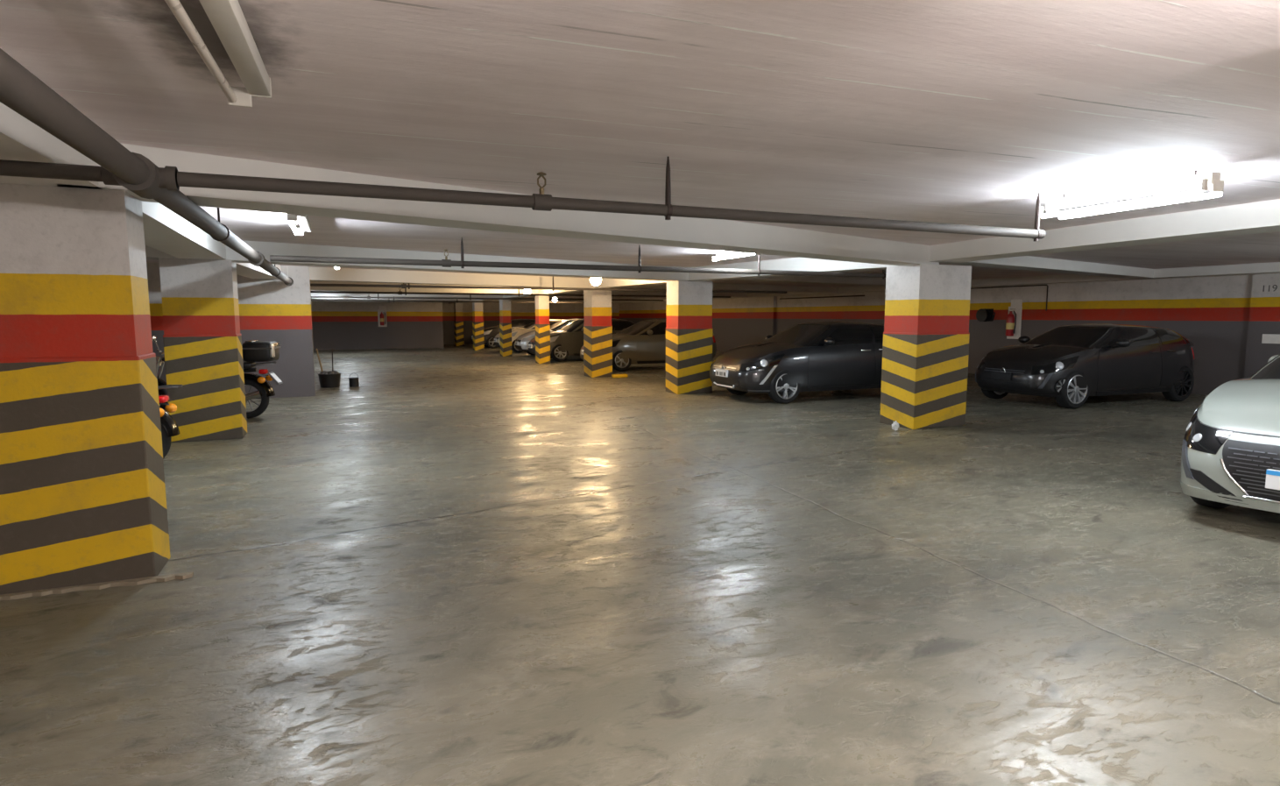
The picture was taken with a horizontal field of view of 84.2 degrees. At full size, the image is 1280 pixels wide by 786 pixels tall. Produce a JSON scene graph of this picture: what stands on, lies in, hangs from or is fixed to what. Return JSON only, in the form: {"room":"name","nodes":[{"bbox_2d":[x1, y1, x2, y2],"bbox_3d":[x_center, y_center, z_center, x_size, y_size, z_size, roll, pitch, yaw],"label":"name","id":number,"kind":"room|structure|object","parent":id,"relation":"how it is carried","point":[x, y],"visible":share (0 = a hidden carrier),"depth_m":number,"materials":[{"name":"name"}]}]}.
{"room":"parking garage","nodes":[
{"label":"parking garage","id":0,"kind":"room"},
{"bbox_2d":[146,261,315,397],"bbox_3d":[-9.167,-1.066,12.635,6.030,2.500,0.300,-3,7,-23],"label":"wall partition","id":1,"kind":"structure","parent":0,"point":[270,309],"depth_m":13.44,"materials":[{"name":"grey paint"}]},
{"bbox_2d":[311,298,443,350],"bbox_3d":[-14.930,-3.247,32.775,11.250,2.500,0.300,-3,7,-23],"label":"wall","id":2,"kind":"structure","parent":0,"point":[335,325],"depth_m":33.62,"materials":[{"name":"paint"}]},
{"bbox_2d":[377,305,387,326],"bbox_3d":[-12.229,-3.634,33.604,0.391,0.989,0.216,-3,7,-23],"label":"fire extinguisher","id":3,"kind":"object","parent":2,"relation":"attached to","point":[382,311],"visible":1,"depth_m":33.64,"materials":[{"name":"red metal"}]},
{"bbox_2d":[379,311,384,325],"bbox_3d":[-12.245,-3.518,33.596,0.193,0.621,0.193,-3,7,-23],"label":"bottle","id":4,"kind":"object","parent":3,"relation":"on","point":[381,314],"depth_m":33.55,"materials":[{"name":"red metal"}]},
{"bbox_2d":[442,299,619,344],"bbox_3d":[-6.425,-4.162,41.225,11.050,2.500,0.300,-3,7,-23],"label":"wall","id":5,"kind":"structure","parent":0,"point":[491,310],"depth_m":40.29,"materials":[{"name":"paint"}]},
{"bbox_2d":[0,344,1279,785],"bbox_3d":[-2.167,-0.190,17.084,23.300,0.200,49.000,-3,7,-23],"label":"floor","id":6,"kind":"structure","parent":0,"point":[453,565],"depth_m":3.80,"materials":[{"name":"concrete"}]},
{"bbox_2d":[0,183,193,600],"bbox_3d":[-3.250,-0.016,4.099,1.067,2.249,0.478,-3,7,-23],"label":"concrete pillar","id":7,"kind":"structure","parent":6,"relation":"on","point":[83,498],"depth_m":3.96,"materials":[{"name":"paint"}]},
{"bbox_2d":[157,384,182,459],"bbox_3d":[-5.708,0.168,6.942,2.124,1.279,0.860,-2,6,-17],"label":"motorcycle","id":8,"kind":"object","parent":6,"relation":"on","point":[169,427],"visible":0.22,"depth_m":7.18,"materials":[{"name":"metal"}]},
{"bbox_2d":[158,395,169,403],"bbox_3d":[-4.859,0.061,7.192,0.100,0.070,0.160,-2,6,-17],"label":"tail light","id":9,"kind":"object","parent":8,"relation":"on","point":[162,399],"depth_m":7.14,"materials":[{"name":"red plastic"}]},
{"bbox_2d":[158,257,247,442],"bbox_3d":[-5.521,-0.545,8.981,0.784,2.249,0.484,-3,7,-23],"label":"concrete pillar","id":10,"kind":"structure","parent":6,"relation":"on","point":[202,337],"depth_m":8.77,"materials":[{"name":"paint"}]},
{"bbox_2d":[151,335,282,417],"bbox_3d":[-6.593,-0.238,10.694,2.186,1.279,0.852,-2,7,-19],"label":"motorcycle","id":11,"kind":"object","parent":6,"relation":"on","point":[253,350],"visible":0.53,"depth_m":10.64,"materials":[{"name":"metal"}]},
{"bbox_2d":[151,335,159,349],"bbox_3d":[-6.955,-0.713,10.150,0.041,0.217,0.158,-1,6,-7],"label":"mirror","id":12,"kind":"object","parent":11,"relation":"on","point":[153,338],"depth_m":10.13,"materials":[{"name":"silver metal"}]},
{"bbox_2d":[258,368,268,374],"bbox_3d":[-5.737,-0.328,10.790,0.100,0.070,0.160,-1,6,-11],"label":"tail light","id":13,"kind":"object","parent":11,"relation":"on","point":[263,371],"depth_m":10.72,"materials":[{"name":"red plastic"}]},
{"bbox_2d":[315,348,340,388],"bbox_3d":[-6.831,-0.554,15.545,0.503,0.852,0.490,-3,7,-23],"label":"bucket","id":14,"kind":"object","parent":6,"relation":"on","point":[328,379],"visible":1,"depth_m":15.43,"materials":[{"name":"black plastic"}]},
{"bbox_2d":[348,372,359,387],"bbox_3d":[-6.335,-0.297,15.675,0.210,0.315,0.210,-3,7,-23],"label":"tin","id":15,"kind":"object","parent":6,"relation":"on","point":[354,382],"visible":1,"depth_m":15.60,"materials":[{"name":"black metal"}]},
{"bbox_2d":[453,302,464,346],"bbox_3d":[-9.450,-3.572,36.938,0.384,2.249,0.524,-3,7,-23],"label":"concrete pillar","id":16,"kind":"structure","parent":6,"relation":"on","point":[457,306],"depth_m":36.72,"materials":[{"name":"paint"}]},
{"bbox_2d":[472,300,484,350],"bbox_3d":[-7.424,-3.086,32.446,0.404,2.249,0.624,-3,7,-23],"label":"concrete pillar","id":17,"kind":"structure","parent":6,"relation":"on","point":[477,317],"depth_m":32.19,"materials":[{"name":"paint"}]},
{"bbox_2d":[471,318,535,348],"bbox_3d":[-6.332,-2.996,35.435,4.095,1.427,2.150,-3,7,-23],"label":"hatchback car","id":18,"kind":"object","parent":6,"relation":"on","point":[490,333],"visible":0.25,"depth_m":34.29,"materials":[{"name":"paint"}]},
{"bbox_2d":[499,299,512,356],"bbox_3d":[-5.231,-2.554,27.540,0.344,2.249,0.624,-3,7,-23],"label":"concrete pillar","id":19,"kind":"structure","parent":6,"relation":"on","point":[505,305],"depth_m":27.29,"materials":[{"name":"paint"}]},
{"bbox_2d":[494,318,561,353],"bbox_3d":[-4.409,-2.568,31.440,4.095,1.438,2.150,-3,7,-23],"label":"hatchback car","id":20,"kind":"object","parent":6,"relation":"on","point":[516,332],"visible":0.23,"depth_m":30.39,"materials":[{"name":"beige paint"}]},
{"bbox_2d":[535,295,550,363],"bbox_3d":[-3.221,-2.102,23.366,0.364,2.249,0.524,-3,7,-23],"label":"concrete pillar","id":21,"kind":"structure","parent":6,"relation":"on","point":[542,325],"depth_m":23.15,"materials":[{"name":"paint"}]},
{"bbox_2d":[514,318,578,354],"bbox_3d":[-2.911,-2.231,28.183,4.095,1.468,2.150,-3,7,-23],"label":"hatchback car","id":22,"kind":"object","parent":6,"relation":"on","point":[521,342],"visible":0.25,"depth_m":27.31,"materials":[{"name":"silver paint"}]},
{"bbox_2d":[527,318,635,361],"bbox_3d":[-1.897,-1.953,25.477,4.235,1.498,2.150,-3,7,-23],"label":"hatchback car","id":23,"kind":"object","parent":6,"relation":"on","point":[567,341],"visible":0.46,"depth_m":24.43,"materials":[{"name":"grey paint"}]},
{"bbox_2d":[527,347,535,353],"bbox_3d":[-3.774,-1.490,24.726,0.094,0.133,1.053,-3,7,-23],"label":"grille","id":24,"kind":"object","parent":23,"relation":"attached to","point":[531,350],"depth_m":24.63,"materials":[{"name":"black plastic"}]},
{"bbox_2d":[583,289,612,377],"bbox_3d":[-1.088,-1.549,18.255,0.554,2.249,0.654,-3,7,-23],"label":"concrete pillar","id":25,"kind":"structure","parent":6,"relation":"on","point":[597,327],"depth_m":17.99,"materials":[{"name":"paint"}]},
{"bbox_2d":[611,373,627,377],"bbox_3d":[-0.515,-0.439,18.035,0.400,0.090,0.140,-3,7,-23],"label":"wheel stop","id":26,"kind":"object","parent":6,"relation":"on","point":[624,375],"visible":1,"depth_m":17.97,"materials":[{"name":"yellow paint"}]},
{"bbox_2d":[579,318,716,371],"bbox_3d":[0.255,-1.475,21.202,4.095,1.468,2.150,-3,7,-23],"label":"hatchback car","id":27,"kind":"object","parent":6,"relation":"on","point":[644,342],"visible":0.36,"depth_m":20.27,"materials":[{"name":"beige paint"}]},
{"bbox_2d":[646,329,652,335],"bbox_3d":[0.276,-1.718,20.167,0.170,0.176,0.286,-3,7,-23],"label":"mirror","id":28,"kind":"object","parent":27,"relation":"attached to","point":[649,332],"depth_m":20.08,"materials":[{"name":"black plastic"}]},
{"bbox_2d":[665,280,712,394],"bbox_3d":[0.998,-1.134,14.426,0.784,2.249,0.574,-3,7,-23],"label":"concrete pillar","id":29,"kind":"structure","parent":6,"relation":"on","point":[689,329],"depth_m":14.18,"materials":[{"name":"paint"}]},
{"bbox_2d":[709,320,883,403],"bbox_3d":[3.363,-0.662,13.745,4.095,1.458,2.150,-3,7,-23],"label":"hatchback car","id":30,"kind":"object","parent":6,"relation":"on","point":[815,356],"visible":0.79,"depth_m":12.90,"materials":[{"name":"black paint"}]},
{"bbox_2d":[709,374,740,387],"bbox_3d":[1.550,-0.222,13.018,0.093,0.133,1.053,-3,7,-23],"label":"grille","id":31,"kind":"object","parent":30,"relation":"attached to","point":[722,380],"depth_m":12.90,"materials":[{"name":"black plastic"}]},
{"bbox_2d":[712,363,737,371],"bbox_3d":[1.555,-0.461,12.994,0.070,0.089,0.865,-3,7,-23],"label":"grille","id":32,"kind":"object","parent":30,"relation":"attached to","point":[716,367],"depth_m":12.94,"materials":[{"name":"silver plastic"}]},
{"bbox_2d":[764,334,773,339],"bbox_3d":[2.656,-1.095,14.414,0.170,0.176,0.286,-3,7,-23],"label":"mirror","id":33,"kind":"object","parent":30,"relation":"attached to","point":[769,335],"depth_m":14.38,"materials":[{"name":"black plastic"}]},
{"bbox_2d":[823,337,834,346],"bbox_3d":[3.384,-0.910,12.708,0.170,0.176,0.286,-3,7,-23],"label":"mirror","id":34,"kind":"object","parent":30,"relation":"attached to","point":[828,342],"depth_m":12.63,"materials":[{"name":"black plastic"}]},
{"bbox_2d":[891,420,899,431],"bbox_3d":[3.478,0.446,9.637,0.089,0.138,0.095,-3,7,-23],"label":"crumpled paper","id":35,"kind":"object","parent":6,"relation":"on","point":[895,425],"visible":1,"depth_m":9.62,"materials":[{"name":"white paper"}]},
{"bbox_2d":[879,263,971,429],"bbox_3d":[4.077,-0.667,10.115,0.964,2.249,0.664,-3,7,-23],"label":"concrete pillar","id":36,"kind":"structure","parent":6,"relation":"on","point":[925,346],"depth_m":9.84,"materials":[{"name":"paint"}]},
{"bbox_2d":[975,323,1194,409],"bbox_3d":[8.246,-0.573,13.100,4.233,1.418,2.150,-2,7,-22],"label":"hatchback car","id":37,"kind":"object","parent":6,"relation":"on","point":[1069,364],"visible":1,"depth_m":12.36,"materials":[{"name":"grey paint"}]},
{"bbox_2d":[978,378,1031,390],"bbox_3d":[6.355,-0.153,12.377,0.094,0.133,1.053,-2,7,-22],"label":"grille","id":38,"kind":"object","parent":37,"relation":"attached to","point":[996,384],"depth_m":12.30,"materials":[{"name":"black plastic"}]},
{"bbox_2d":[982,366,1026,374],"bbox_3d":[6.359,-0.391,12.353,0.070,0.089,0.865,-2,7,-22],"label":"grille","id":39,"kind":"object","parent":37,"relation":"attached to","point":[986,370],"depth_m":12.31,"materials":[{"name":"black plastic"}]},
{"bbox_2d":[1018,335,1030,343],"bbox_3d":[7.486,-1.024,13.753,0.170,0.176,0.287,-3,7,-23],"label":"mirror","id":40,"kind":"object","parent":37,"relation":"attached to","point":[1022,339],"depth_m":13.72,"materials":[{"name":"black plastic"}]},
{"bbox_2d":[1054,377,1069,394],"bbox_3d":[7.016,-0.114,11.761,0.274,0.273,0.045,-1,6,-9],"label":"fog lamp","id":41,"kind":"object","parent":37,"relation":"attached to","point":[1062,385],"depth_m":11.75,"materials":[{"name":"silver metal"}]},
{"bbox_2d":[1113,338,1131,348],"bbox_3d":[8.183,-0.837,12.035,0.170,0.176,0.286,-3,7,-23],"label":"mirror","id":42,"kind":"object","parent":37,"relation":"attached to","point":[1120,342],"depth_m":11.97,"materials":[{"name":"black plastic"}]},
{"bbox_2d":[1179,354,1279,513],"bbox_3d":[6.104,0.213,5.705,4.098,1.447,1.870,-4,7,-32],"label":"hatchback car","id":43,"kind":"object","parent":6,"relation":"on","point":[1230,455],"visible":1,"depth_m":5.12,"materials":[{"name":"white paint"}]},
{"bbox_2d":[1219,438,1279,503],"bbox_3d":[4.430,0.570,4.687,0.245,0.390,0.942,-3,7,-23],"label":"grille","id":44,"kind":"object","parent":43,"relation":"attached to","point":[1249,469],"depth_m":4.93,"materials":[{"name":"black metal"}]},
{"bbox_2d":[1267,354,1278,362],"bbox_3d":[5.907,-0.264,6.554,0.217,0.176,0.146,-3,7,-23],"label":"mirror","id":45,"kind":"object","parent":43,"relation":"on","point":[1273,357],"depth_m":6.53,"materials":[{"name":"white plastic"}]},
{"bbox_2d":[0,0,1279,300],"bbox_3d":[-2.167,-2.825,16.799,23.300,0.100,49.000,-3,7,-23],"label":"ceiling","id":46,"kind":"structure","parent":0,"point":[965,112],"depth_m":3.21,"materials":[{"name":"white paint"}]},
{"bbox_2d":[0,102,100,189],"bbox_3d":[-0.822,-0.654,-1.624,0.500,0.250,12.001,-3,7,-23],"label":"ceiling beam","id":47,"kind":"structure","parent":46,"relation":"attached to","point":[21,139],"depth_m":3.13,"materials":[{"name":"paint"}]},
{"bbox_2d":[0,48,293,285],"bbox_3d":[-2.309,-1.112,3.292,0.280,0.397,22.050,-3,7,-23],"label":"pipe","id":48,"kind":"object","parent":46,"relation":"hanging from","point":[21,91],"visible":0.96,"depth_m":2.66,"materials":[{"name":"metal"}]},
{"bbox_2d":[145,245,177,259],"bbox_3d":[-7.557,-1.621,7.306,4.851,0.250,0.400,-5,8,-37],"label":"ceiling beam","id":49,"kind":"structure","parent":46,"relation":"attached to","point":[151,253],"depth_m":8.43,"materials":[{"name":"paint"}]},
{"bbox_2d":[141,201,226,259],"bbox_3d":[-4.314,-1.512,6.299,0.500,0.250,5.401,-3,7,-24],"label":"ceiling beam","id":50,"kind":"structure","parent":46,"relation":"attached to","point":[165,230],"depth_m":6.53,"materials":[{"name":"paint"}]},
{"bbox_2d":[164,0,271,107],"bbox_3d":[-1.336,-1.138,2.257,0.155,0.121,1.218,-2,7,-21],"label":"ceiling lamp","id":51,"kind":"object","parent":46,"relation":"attached to","point":[227,17],"visible":1,"depth_m":2.31,"materials":[{"name":"white metal"}]},
{"bbox_2d":[235,262,281,278],"bbox_3d":[-6.205,-2.022,11.009,0.500,0.250,4.809,-2,7,-19],"label":"ceiling beam","id":52,"kind":"structure","parent":46,"relation":"attached to","point":[248,270],"depth_m":11.49,"materials":[{"name":"paint"}]},
{"bbox_2d":[286,213,311,235],"bbox_3d":[-3.241,-1.624,6.744,0.155,0.121,1.218,-3,7,-23],"label":"ceiling lamp","id":53,"kind":"object","parent":46,"relation":"attached to","point":[303,220],"visible":0.84,"depth_m":6.62,"materials":[{"name":"white plastic"}]},
{"bbox_2d":[311,295,475,300],"bbox_3d":[-12.597,-3.946,28.779,12.513,0.250,0.420,-4,7,-33],"label":"ceiling beam","id":54,"kind":"structure","parent":46,"relation":"attached to","point":[311,295],"depth_m":29.82,"materials":[{"name":"paint"}]},
{"bbox_2d":[311,290,502,297],"bbox_3d":[-10.441,-3.413,23.856,12.650,0.250,0.420,-4,7,-34],"label":"ceiling beam","id":55,"kind":"structure","parent":46,"relation":"attached to","point":[312,293],"depth_m":25.27,"materials":[{"name":"paint"}]},
{"bbox_2d":[310,281,538,293],"bbox_3d":[-8.454,-2.937,19.457,12.952,0.250,0.420,-5,8,-36],"label":"ceiling beam","id":56,"kind":"structure","parent":46,"relation":"attached to","point":[312,288],"depth_m":20.47,"materials":[{"name":"paint"}]},
{"bbox_2d":[287,266,594,288],"bbox_3d":[-3.930,-2.547,15.858,7.376,0.250,0.420,-5,8,-38],"label":"ceiling beam","id":57,"kind":"structure","parent":46,"relation":"attached to","point":[315,273],"depth_m":15.29,"materials":[{"name":"paint"}]},
{"bbox_2d":[225,240,696,281],"bbox_3d":[-2.195,-2.079,11.540,8.462,0.250,0.420,-5,8,-40],"label":"ceiling beam","id":58,"kind":"structure","parent":46,"relation":"attached to","point":[267,249],"depth_m":10.59,"materials":[{"name":"paint"}]},
{"bbox_2d":[311,296,612,303],"bbox_3d":[-9.724,-4.012,29.944,18.300,0.370,0.090,-3,7,-23],"label":"pipe","id":59,"kind":"object","parent":46,"relation":"hanging from","point":[388,300],"visible":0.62,"depth_m":30.22,"materials":[{"name":"metal"}]},
{"bbox_2d":[311,293,663,301],"bbox_3d":[-7.497,-3.447,24.727,18.300,0.370,0.090,-3,7,-23],"label":"pipe","id":60,"kind":"object","parent":46,"relation":"hanging from","point":[367,297],"visible":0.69,"depth_m":25.05,"materials":[{"name":"metal"}]},
{"bbox_2d":[56,142,939,265],"bbox_3d":[0.382,-1.577,6.904,9.411,0.250,0.420,-5,8,-40],"label":"ceiling beam","id":61,"kind":"structure","parent":46,"relation":"attached to","point":[686,232],"depth_m":5.52,"materials":[{"name":"paint"}]},
{"bbox_2d":[502,295,535,297],"bbox_3d":[-4.231,-3.574,25.343,0.300,0.250,4.604,-3,7,-25],"label":"ceiling beam","id":62,"kind":"structure","parent":46,"relation":"attached to","point":[504,296],"depth_m":25.81,"materials":[{"name":"paint"}]},
{"bbox_2d":[310,288,730,297],"bbox_3d":[-5.426,-2.922,19.877,18.300,0.370,0.090,-3,7,-23],"label":"pipe","id":63,"kind":"object","parent":46,"relation":"hanging from","point":[406,293],"visible":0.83,"depth_m":20.18,"materials":[{"name":"metal"}]},
{"bbox_2d":[0,155,1046,241],"bbox_3d":[-2.151,-1.124,3.276,11.480,0.370,0.090,-3,7,-23],"label":"pipe","id":64,"kind":"object","parent":46,"relation":"hanging from","point":[537,201],"visible":0.98,"depth_m":3.89,"materials":[{"name":"metal"}]},
{"bbox_2d":[523,289,530,293],"bbox_3d":[-3.405,-3.108,21.375,0.230,0.318,0.230,-3,7,-23],"label":"ceiling lamp","id":65,"kind":"object","parent":46,"relation":"hanging from","point":[526,291],"visible":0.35,"depth_m":21.29,"materials":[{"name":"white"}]},
{"bbox_2d":[310,275,786,293],"bbox_3d":[-4.069,-2.440,15.427,17.300,0.370,0.090,-3,7,-23],"label":"pipe","id":66,"kind":"object","parent":46,"relation":"hanging from","point":[402,286],"visible":0.64,"depth_m":15.92,"materials":[{"name":"metal"}]},
{"bbox_2d":[538,289,583,294],"bbox_3d":[-2.150,-3.067,20.659,0.320,0.250,5.700,-3,7,-22],"label":"ceiling beam","id":67,"kind":"structure","parent":46,"relation":"attached to","point":[554,292],"depth_m":21.29,"materials":[{"name":"paint"}]},
{"bbox_2d":[269,237,886,279],"bbox_3d":[0.383,-1.813,9.638,9.655,0.370,0.090,-3,7,-23],"label":"pipe","id":68,"kind":"object","parent":46,"relation":"hanging from","point":[444,263],"visible":0.92,"depth_m":8.97,"materials":[{"name":"metal"}]},
{"bbox_2d":[590,277,601,285],"bbox_3d":[-0.914,-2.380,14.650,0.230,0.318,0.230,-3,7,-23],"label":"ceiling lamp","id":69,"kind":"object","parent":46,"relation":"hanging from","point":[596,281],"visible":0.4,"depth_m":14.58,"materials":[{"name":"white"}]},
{"bbox_2d":[527,293,666,298],"bbox_3d":[-1.181,-4.162,30.406,9.654,0.170,0.360,-5,8,-36],"label":"ceiling beam","id":70,"kind":"structure","parent":46,"relation":"attached to","point":[621,297],"depth_m":30.51,"materials":[{"name":"paint"}]},
{"bbox_2d":[594,277,666,288],"bbox_3d":[-0.058,-2.578,16.141,0.400,0.250,4.314,-3,7,-27],"label":"ceiling beam","id":71,"kind":"structure","parent":46,"relation":"attached to","point":[605,283],"depth_m":16.43,"materials":[{"name":"paint"}]},
{"bbox_2d":[564,290,747,297],"bbox_3d":[0.709,-3.711,26.235,9.459,0.170,0.360,-5,8,-36],"label":"ceiling beam","id":72,"kind":"structure","parent":46,"relation":"attached to","point":[638,293],"depth_m":25.86,"materials":[{"name":"paint"}]},
{"bbox_2d":[630,282,838,293],"bbox_3d":[2.936,-3.146,21.019,9.459,0.170,0.360,-5,8,-36],"label":"ceiling beam","id":73,"kind":"structure","parent":46,"relation":"attached to","point":[715,286],"depth_m":21.48,"materials":[{"name":"paint"}]},
{"bbox_2d":[712,251,760,261],"bbox_3d":[1.395,-1.994,10.159,0.155,0.121,1.218,-3,7,-23],"label":"ceiling lamp","id":74,"kind":"object","parent":46,"relation":"attached to","point":[724,255],"visible":0.72,"depth_m":10.33,"materials":[{"name":"white plastic"}]},
{"bbox_2d":[688,257,898,281],"bbox_3d":[2.400,-2.140,12.102,0.400,0.250,5.197,-4,7,-34],"label":"ceiling beam","id":75,"kind":"structure","parent":46,"relation":"attached to","point":[793,264],"depth_m":11.71,"materials":[{"name":"paint"}]},
{"bbox_2d":[734,275,885,286],"bbox_3d":[4.859,-2.713,17.024,9.047,0.170,0.400,-5,8,-36],"label":"ceiling beam","id":76,"kind":"structure","parent":46,"relation":"attached to","point":[823,279],"depth_m":16.45,"materials":[{"name":"paint"}]},
{"bbox_2d":[940,255,1157,278],"bbox_3d":[7.426,-2.214,12.410,7.919,0.170,0.400,-5,8,-36],"label":"ceiling beam","id":77,"kind":"structure","parent":46,"relation":"attached to","point":[1028,263],"depth_m":12.07,"materials":[{"name":"paint"}]},
{"bbox_2d":[929,198,1279,262],"bbox_3d":[6.452,-1.164,2.902,0.500,0.210,14.744,-2,7,-18],"label":"ceiling beam","id":78,"kind":"structure","parent":46,"relation":"attached to","point":[1260,216],"depth_m":7.01,"materials":[{"name":"paint"}]},
{"bbox_2d":[1039,170,1223,219],"bbox_3d":[3.484,-1.419,5.103,0.224,0.174,1.218,-2,7,-20],"label":"ceiling lamp","id":79,"kind":"object","parent":46,"relation":"attached to","point":[1212,179],"visible":0.96,"depth_m":4.97,"materials":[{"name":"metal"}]},
{"bbox_2d":[619,274,1252,395],"bbox_3d":[8.196,-2.018,21.420,0.300,2.500,48.200,-3,7,-23],"label":"wall","id":80,"kind":"structure","parent":0,"point":[1211,312],"depth_m":16.47,"materials":[{"name":"paint"}]},
{"bbox_2d":[765,296,776,336],"bbox_3d":[5.170,-2.727,27.973,0.120,2.500,0.500,-3,7,-23],"label":"trim","id":81,"kind":"structure","parent":80,"relation":"attached to","point":[771,300],"depth_m":27.83,"materials":[{"name":"paint"}]},
{"bbox_2d":[779,295,864,299],"bbox_3d":[6.350,-3.401,25.181,0.044,0.044,4.800,-3,7,-23],"label":"conduit","id":82,"kind":"object","parent":80,"relation":"attached to","point":[844,295],"visible":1,"depth_m":24.88,"materials":[{"name":"metal"}]},
{"bbox_2d":[611,261,1279,303],"bbox_3d":[7.808,-3.164,21.185,0.500,0.170,47.700,-3,7,-23],"label":"trim","id":83,"kind":"structure","parent":80,"relation":"attached to","point":[1244,269],"depth_m":15.97,"materials":[{"name":"paint"}]},
{"bbox_2d":[975,308,995,321],"bbox_3d":[9.114,-2.044,18.597,0.199,0.340,0.579,-3,7,-23],"label":"box","id":84,"kind":"object","parent":80,"relation":"attached to","point":[982,314],"visible":1,"depth_m":18.59,"materials":[{"name":"black plastic"}]},
{"bbox_2d":[970,284,1048,311],"bbox_3d":[9.319,-2.426,18.252,0.028,0.634,2.594,-3,7,-23],"label":"conduit","id":85,"kind":"object","parent":80,"relation":"attached to","point":[1030,285],"visible":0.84,"depth_m":17.62,"materials":[{"name":"metal"}]},
{"bbox_2d":[1005,299,1022,339],"bbox_3d":[9.403,-1.864,17.909,0.216,0.989,0.391,-3,7,-23],"label":"fire extinguisher","id":86,"kind":"object","parent":80,"relation":"attached to","point":[1014,318],"visible":0.97,"depth_m":17.86,"materials":[{"name":"red metal"}]},
{"bbox_2d":[1005,311,1014,336],"bbox_3d":[9.383,-1.752,17.938,0.193,0.621,0.193,-3,7,-23],"label":"bottle","id":87,"kind":"object","parent":86,"relation":"on","point":[1010,317],"depth_m":17.87,"materials":[{"name":"red metal"}]},
{"bbox_2d":[1243,272,1279,378],"bbox_3d":[11.617,-1.092,12.873,0.120,2.500,0.900,-3,7,-23],"label":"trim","id":88,"kind":"structure","parent":80,"relation":"attached to","point":[1264,313],"depth_m":13.05,"materials":[{"name":"paint"}]},
{"bbox_2d":[1262,284,1277,291],"bbox_3d":[11.494,-1.909,12.914,0.002,0.119,0.214,-3,7,-23],"label":"number","id":89,"kind":"object","parent":80,"relation":"attached to","point":[1269,285],"visible":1,"depth_m":12.90,"materials":[{"name":"paint"}]},
{"bbox_2d":[1261,333,1279,343],"bbox_3d":[11.565,-0.977,12.830,0.017,0.170,0.480,-3,7,-23],"label":"placard","id":90,"kind":"object","parent":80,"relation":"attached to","point":[1267,338],"visible":1,"depth_m":12.92,"materials":[{"name":"metal"}]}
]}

